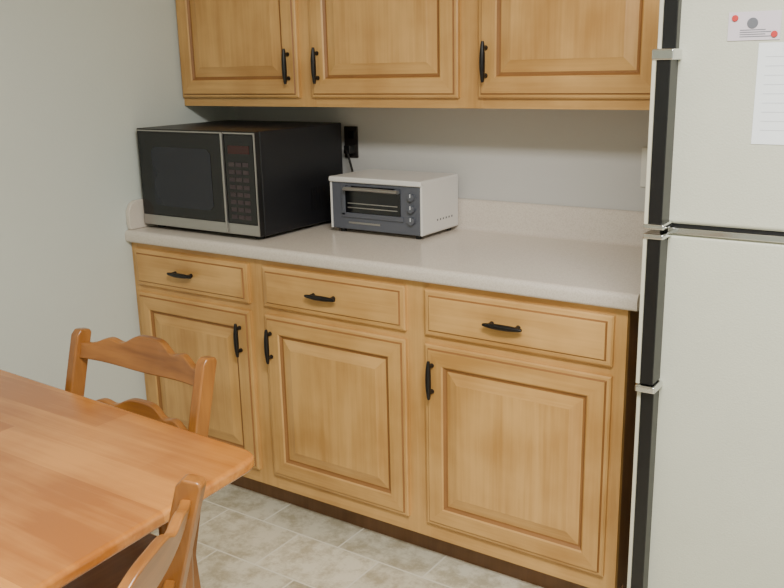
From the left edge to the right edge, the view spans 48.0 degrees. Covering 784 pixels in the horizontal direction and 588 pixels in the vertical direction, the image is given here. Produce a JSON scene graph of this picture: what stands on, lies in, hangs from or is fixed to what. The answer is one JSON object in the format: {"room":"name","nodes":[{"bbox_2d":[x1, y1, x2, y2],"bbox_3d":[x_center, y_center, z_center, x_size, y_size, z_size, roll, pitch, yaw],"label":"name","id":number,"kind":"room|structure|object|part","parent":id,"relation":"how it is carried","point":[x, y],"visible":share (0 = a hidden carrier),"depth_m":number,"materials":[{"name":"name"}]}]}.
{"room":"kitchen","nodes":[
{"label":"kitchen","id":0,"kind":"room"},
{"bbox_2d":[0,0,234,402],"bbox_3d":[-1.914,-0.158,1.669,0.100,2.440,4.700,8,17,33],"label":"wall","id":1,"kind":"structure","parent":0,"point":[79,78],"depth_m":2.87,"materials":[{"name":"paint"}]},
{"bbox_2d":[151,484,542,587],"bbox_3d":[-0.106,1.337,0.812,4.400,0.100,4.700,8,17,33],"label":"floor","id":2,"kind":"structure","parent":0,"point":[247,538],"depth_m":2.69,"materials":[{"name":"tile"}]},
{"bbox_2d":[0,369,253,587],"bbox_3d":[-0.969,0.680,1.723,1.306,0.750,0.940,8,17,33],"label":"dining table","id":3,"kind":"object","parent":2,"relation":"on","point":[83,480],"visible":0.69,"depth_m":1.57,"materials":[{"name":"brown wood"}]},
{"bbox_3d":[-0.401,0.684,1.712,0.060,0.724,0.060,8,17,33],"label":"leg","id":4,"kind":"part","parent":3,"relation":"part of","materials":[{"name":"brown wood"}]},
{"bbox_2d":[62,328,216,587],"bbox_3d":[-0.687,0.573,1.890,0.443,0.863,0.550,8,17,33],"label":"dining chair","id":5,"kind":"object","parent":2,"relation":"on","point":[147,354],"visible":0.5,"depth_m":1.95,"materials":[{"name":"brown wood"}]},
{"bbox_3d":[-0.753,0.507,2.154,0.026,0.859,0.133,8,17,33],"label":"post","id":6,"kind":"part","parent":5,"relation":"part of","materials":[{"name":"brown wood"}]},
{"bbox_3d":[-0.723,0.578,1.836,0.443,0.030,0.422,8,17,33],"label":"seat","id":7,"kind":"part","parent":5,"relation":"part of","materials":[{"name":"brown wood"}]},
{"bbox_3d":[-0.559,0.141,1.985,0.400,0.079,0.064,8,17,33],"label":"crest rail","id":8,"kind":"part","parent":5,"relation":"part of","materials":[{"name":"brown wood"}]},
{"bbox_3d":[-0.409,0.558,1.927,0.026,0.859,0.133,8,17,33],"label":"post","id":9,"kind":"part","parent":5,"relation":"part of","materials":[{"name":"brown wood"}]},
{"bbox_2d":[117,474,205,587],"bbox_3d":[-0.558,0.734,1.261,0.550,0.863,0.443,1,15,10],"label":"dining chair","id":10,"kind":"object","parent":2,"relation":"on","point":[165,563],"visible":1,"depth_m":1.28,"materials":[{"name":"brown wood"}]},
{"bbox_3d":[-0.327,0.360,1.120,0.064,0.079,0.400,1,15,10],"label":"crest rail","id":11,"kind":"part","parent":10,"relation":"part of","materials":[{"name":"brown wood"}]},
{"bbox_3d":[-0.336,0.687,1.426,0.133,0.859,0.026,1,15,10],"label":"post","id":12,"kind":"part","parent":10,"relation":"part of","materials":[{"name":"brown wood"}]},
{"bbox_2d":[131,242,638,587],"bbox_3d":[-0.024,0.287,2.904,1.787,0.876,0.603,8,17,33],"label":"base cabinet","id":13,"kind":"object","parent":2,"relation":"on","point":[494,431],"visible":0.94,"depth_m":2.52,"materials":[{"name":"brown wood"}]},
{"bbox_3d":[-0.668,-0.139,2.934,0.512,0.038,0.017,8,17,33],"label":"rail","id":14,"kind":"part","parent":13,"relation":"part of","materials":[{"name":"brown wood"}]},
{"bbox_3d":[-0.677,-0.065,2.937,0.532,0.130,0.019,8,17,33],"label":"drawer","id":15,"kind":"part","parent":13,"relation":"part of","materials":[{"name":"brown wood"}]},
{"bbox_3d":[-0.665,0.005,2.971,0.512,0.044,0.017,8,17,33],"label":"rail","id":16,"kind":"part","parent":13,"relation":"part of","materials":[{"name":"brown wood"}]},
{"bbox_3d":[-0.669,0.290,3.030,0.532,0.552,0.019,8,17,33],"label":"door panel","id":17,"kind":"part","parent":13,"relation":"part of","materials":[{"name":"brown wood"}]},
{"bbox_3d":[-0.652,0.573,3.119,0.512,0.062,0.017,8,17,33],"label":"rail","id":18,"kind":"part","parent":13,"relation":"part of","materials":[{"name":"brown wood"}]},
{"bbox_3d":[-0.183,0.008,2.611,0.532,0.130,0.019,8,17,33],"label":"drawer","id":19,"kind":"part","parent":13,"relation":"part of","materials":[{"name":"brown wood"}]},
{"bbox_3d":[-0.175,-0.065,2.608,0.512,0.038,0.017,8,17,33],"label":"rail","id":20,"kind":"part","parent":13,"relation":"part of","materials":[{"name":"brown wood"}]},
{"bbox_3d":[-0.172,0.079,2.645,0.512,0.044,0.017,8,17,33],"label":"rail","id":21,"kind":"part","parent":13,"relation":"part of","materials":[{"name":"brown wood"}]},
{"bbox_3d":[-0.175,0.364,2.704,0.532,0.552,0.019,8,17,33],"label":"door panel","id":22,"kind":"part","parent":13,"relation":"part of","materials":[{"name":"brown wood"}]},
{"bbox_3d":[-0.159,0.647,2.793,0.512,0.062,0.017,8,17,33],"label":"rail","id":23,"kind":"part","parent":13,"relation":"part of","materials":[{"name":"brown wood"}]},
{"bbox_2d":[125,198,648,311],"bbox_3d":[-0.015,-0.201,2.780,1.816,0.142,0.578,8,17,33],"label":"countertop","id":24,"kind":"structure","parent":13,"relation":"on","point":[572,254],"depth_m":2.63,"materials":[{"name":"white laminate"}]},
{"bbox_2d":[136,120,342,238],"bbox_3d":[-0.525,-0.415,3.076,0.546,0.345,0.453,8,17,33],"label":"microwave","id":25,"kind":"object","parent":24,"relation":"on","point":[260,179],"visible":0.95,"depth_m":2.90,"materials":[{"name":"black plastic"}]},
{"bbox_3d":[-0.702,-0.394,2.933,0.386,0.277,0.002,8,17,33],"label":"door glass","id":26,"kind":"part","parent":25,"relation":"part of","materials":[{"name":"black glass"}]},
{"bbox_3d":[-0.650,-0.527,2.861,0.541,0.004,0.002,8,17,33],"label":"trim","id":27,"kind":"part","parent":25,"relation":"part of","materials":[{"name":"silver metal"}]},
{"bbox_3d":[-0.644,-0.232,2.937,0.537,0.034,0.004,8,17,33],"label":"trim","id":28,"kind":"part","parent":25,"relation":"part of","materials":[{"name":"silver metal"}]},
{"bbox_3d":[-0.538,-0.356,2.824,0.008,0.322,0.009,8,17,33],"label":"door handle trim","id":29,"kind":"part","parent":25,"relation":"part of","materials":[{"name":"silver metal"}]},
{"bbox_3d":[-0.479,-0.361,2.785,0.121,0.277,0.002,8,17,33],"label":"control panel","id":30,"kind":"part","parent":25,"relation":"part of","materials":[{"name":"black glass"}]},
{"bbox_3d":[-0.424,-0.339,2.753,0.004,0.324,0.004,8,17,33],"label":"edge trim","id":31,"kind":"part","parent":25,"relation":"part of","materials":[{"name":"silver metal"}]},
{"bbox_2d":[344,145,354,171],"bbox_3d":[-0.149,-0.398,3.139,0.038,0.262,0.065,-1,15,0],"label":"power cord","id":32,"kind":"object","parent":24,"relation":"on","point":[348,149],"visible":0.71,"depth_m":3.11,"materials":[{"name":"black plastic"}]},
{"bbox_2d":[329,169,457,238],"bbox_3d":[-0.001,-0.299,2.901,0.361,0.186,0.262,8,17,33],"label":"toaster oven","id":33,"kind":"object","parent":24,"relation":"on","point":[418,204],"visible":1,"depth_m":2.82,"materials":[{"name":"white metal"}]},
{"bbox_3d":[-0.158,-0.307,2.886,0.015,0.096,0.006,8,17,33],"label":"door frame","id":34,"kind":"part","parent":33,"relation":"part of","materials":[{"name":"grey metal"}]},
{"bbox_3d":[-0.063,-0.299,2.822,0.215,0.088,0.004,8,17,33],"label":"door glass","id":35,"kind":"part","parent":33,"relation":"part of","materials":[{"name":"black glass"}]},
{"bbox_3d":[-0.063,-0.248,2.835,0.242,0.016,0.006,8,17,33],"label":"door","id":36,"kind":"part","parent":33,"relation":"part of","materials":[{"name":"grey metal"}]},
{"bbox_3d":[-0.052,-0.278,2.830,0.344,0.156,0.014,8,17,33],"label":"frame","id":37,"kind":"part","parent":33,"relation":"part of","materials":[{"name":"grey metal"}]},
{"bbox_3d":[0.059,-0.299,2.730,0.024,0.024,0.014,8,17,33],"label":"knob","id":38,"kind":"part","parent":33,"relation":"part of","materials":[{"name":"grey plastic"}]},
{"bbox_3d":[0.061,-0.227,2.749,0.024,0.024,0.014,8,17,33],"label":"knob","id":39,"kind":"part","parent":33,"relation":"part of","materials":[{"name":"grey plastic"}]},
{"bbox_3d":[0.060,-0.263,2.740,0.024,0.024,0.014,8,17,33],"label":"knob","id":40,"kind":"part","parent":33,"relation":"part of","materials":[{"name":"grey plastic"}]},
{"bbox_3d":[0.338,0.721,2.464,0.519,0.062,0.017,8,17,33],"label":"rail","id":41,"kind":"part","parent":13,"relation":"part of","materials":[{"name":"brown wood"}]},
{"bbox_3d":[0.322,0.438,2.375,0.539,0.552,0.019,8,17,33],"label":"door panel","id":42,"kind":"part","parent":13,"relation":"part of","materials":[{"name":"brown wood"}]},
{"bbox_3d":[0.326,0.153,2.317,0.519,0.044,0.017,8,17,33],"label":"rail","id":43,"kind":"part","parent":13,"relation":"part of","materials":[{"name":"brown wood"}]},
{"bbox_3d":[0.314,0.083,2.283,0.539,0.130,0.019,8,17,33],"label":"drawer","id":44,"kind":"part","parent":13,"relation":"part of","materials":[{"name":"brown wood"}]},
{"bbox_3d":[0.323,0.009,2.279,0.519,0.038,0.017,8,17,33],"label":"rail","id":45,"kind":"part","parent":13,"relation":"part of","materials":[{"name":"brown wood"}]},
{"bbox_2d":[627,0,783,587],"bbox_3d":[1.048,0.082,1.960,0.766,1.698,0.761,8,17,33],"label":"refrigerator","id":46,"kind":"object","parent":2,"relation":"on","point":[707,500],"visible":1,"depth_m":1.81,"materials":[{"name":"metal"}]},
{"bbox_3d":[0.887,0.394,1.781,0.760,0.996,0.045,8,17,33],"label":"fresh food door","id":47,"kind":"part","parent":46,"relation":"part of","materials":[{"name":"metal"}]},
{"bbox_3d":[0.870,-0.390,1.577,0.760,0.584,0.045,8,17,33],"label":"freezer door","id":48,"kind":"part","parent":46,"relation":"part of","materials":[{"name":"metal"}]},
{"bbox_2d":[727,10,781,40],"bbox_3d":[0.679,-0.503,1.649,0.094,0.052,0.004,8,17,33],"label":"card","id":49,"kind":"object","parent":46,"relation":"attached to","point":[752,25],"visible":1,"depth_m":1.65,"materials":[{"name":"grey paper"}]},
{"bbox_2d":[751,42,783,144],"bbox_3d":[0.737,-0.373,1.642,0.114,0.188,0.006,8,17,33],"label":"papers","id":50,"kind":"object","parent":46,"relation":"attached to","point":[768,114],"visible":1,"depth_m":1.66,"materials":[{"name":"grey paper"}]},
{"bbox_2d":[234,106,649,210],"bbox_3d":[1.197,-0.392,2.303,4.300,2.440,0.100,8,17,33],"label":"wall","id":51,"kind":"structure","parent":0,"point":[589,158],"depth_m":2.80,"materials":[{"name":"paint"}]},
{"bbox_2d":[344,126,358,157],"bbox_3d":[-0.146,-0.542,3.135,0.059,0.110,0.008,8,17,33],"label":"electrical outlet","id":52,"kind":"object","parent":51,"relation":"attached to","point":[350,132],"visible":0.9,"depth_m":3.13,"materials":[{"name":"black plastic"}]},
{"bbox_2d":[348,131,354,138],"bbox_3d":[-0.145,-0.566,3.125,0.030,0.028,0.003,8,17,33],"label":"socket","id":53,"kind":"object","parent":52,"relation":"attached to","point":[351,134],"depth_m":3.12,"materials":[{"name":"black plastic"}]},
{"bbox_2d":[175,0,659,109],"bbox_3d":[0.038,-0.966,2.704,1.799,0.760,0.303,8,17,33],"label":"upper cabinet","id":54,"kind":"object","parent":51,"relation":"attached to","point":[486,54],"visible":0.98,"depth_m":2.59,"materials":[{"name":"brown wood"}]},
{"bbox_3d":[-0.537,-1.018,2.953,0.547,0.700,0.019,8,17,33],"label":"door panel","id":55,"kind":"part","parent":54,"relation":"part of","materials":[{"name":"brown wood"}]},
{"bbox_3d":[-0.520,-0.673,3.057,0.527,0.040,0.016,8,17,33],"label":"rail","id":56,"kind":"part","parent":54,"relation":"part of","materials":[{"name":"brown wood"}]},
{"bbox_3d":[-0.040,-0.943,2.624,0.546,0.700,0.019,8,17,33],"label":"door panel","id":57,"kind":"part","parent":54,"relation":"part of","materials":[{"name":"brown wood"}]},
{"bbox_3d":[-0.022,-0.599,2.728,0.526,0.040,0.016,8,17,33],"label":"rail","id":58,"kind":"part","parent":54,"relation":"part of","materials":[{"name":"brown wood"}]},
{"bbox_3d":[0.478,-0.524,2.398,0.511,0.040,0.016,8,17,33],"label":"rail","id":59,"kind":"part","parent":54,"relation":"part of","materials":[{"name":"brown wood"}]},
{"bbox_3d":[0.460,-0.869,2.293,0.531,0.700,0.019,8,17,33],"label":"door panel","id":60,"kind":"part","parent":54,"relation":"part of","materials":[{"name":"brown wood"}]},
{"bbox_2d":[640,147,647,186],"bbox_3d":[0.758,-0.366,2.549,0.074,0.115,0.008,8,17,33],"label":"electrical outlet","id":61,"kind":"object","parent":51,"relation":"attached to","point":[644,149],"visible":0.12,"depth_m":2.56,"materials":[{"name":"white plastic"}]}
]}

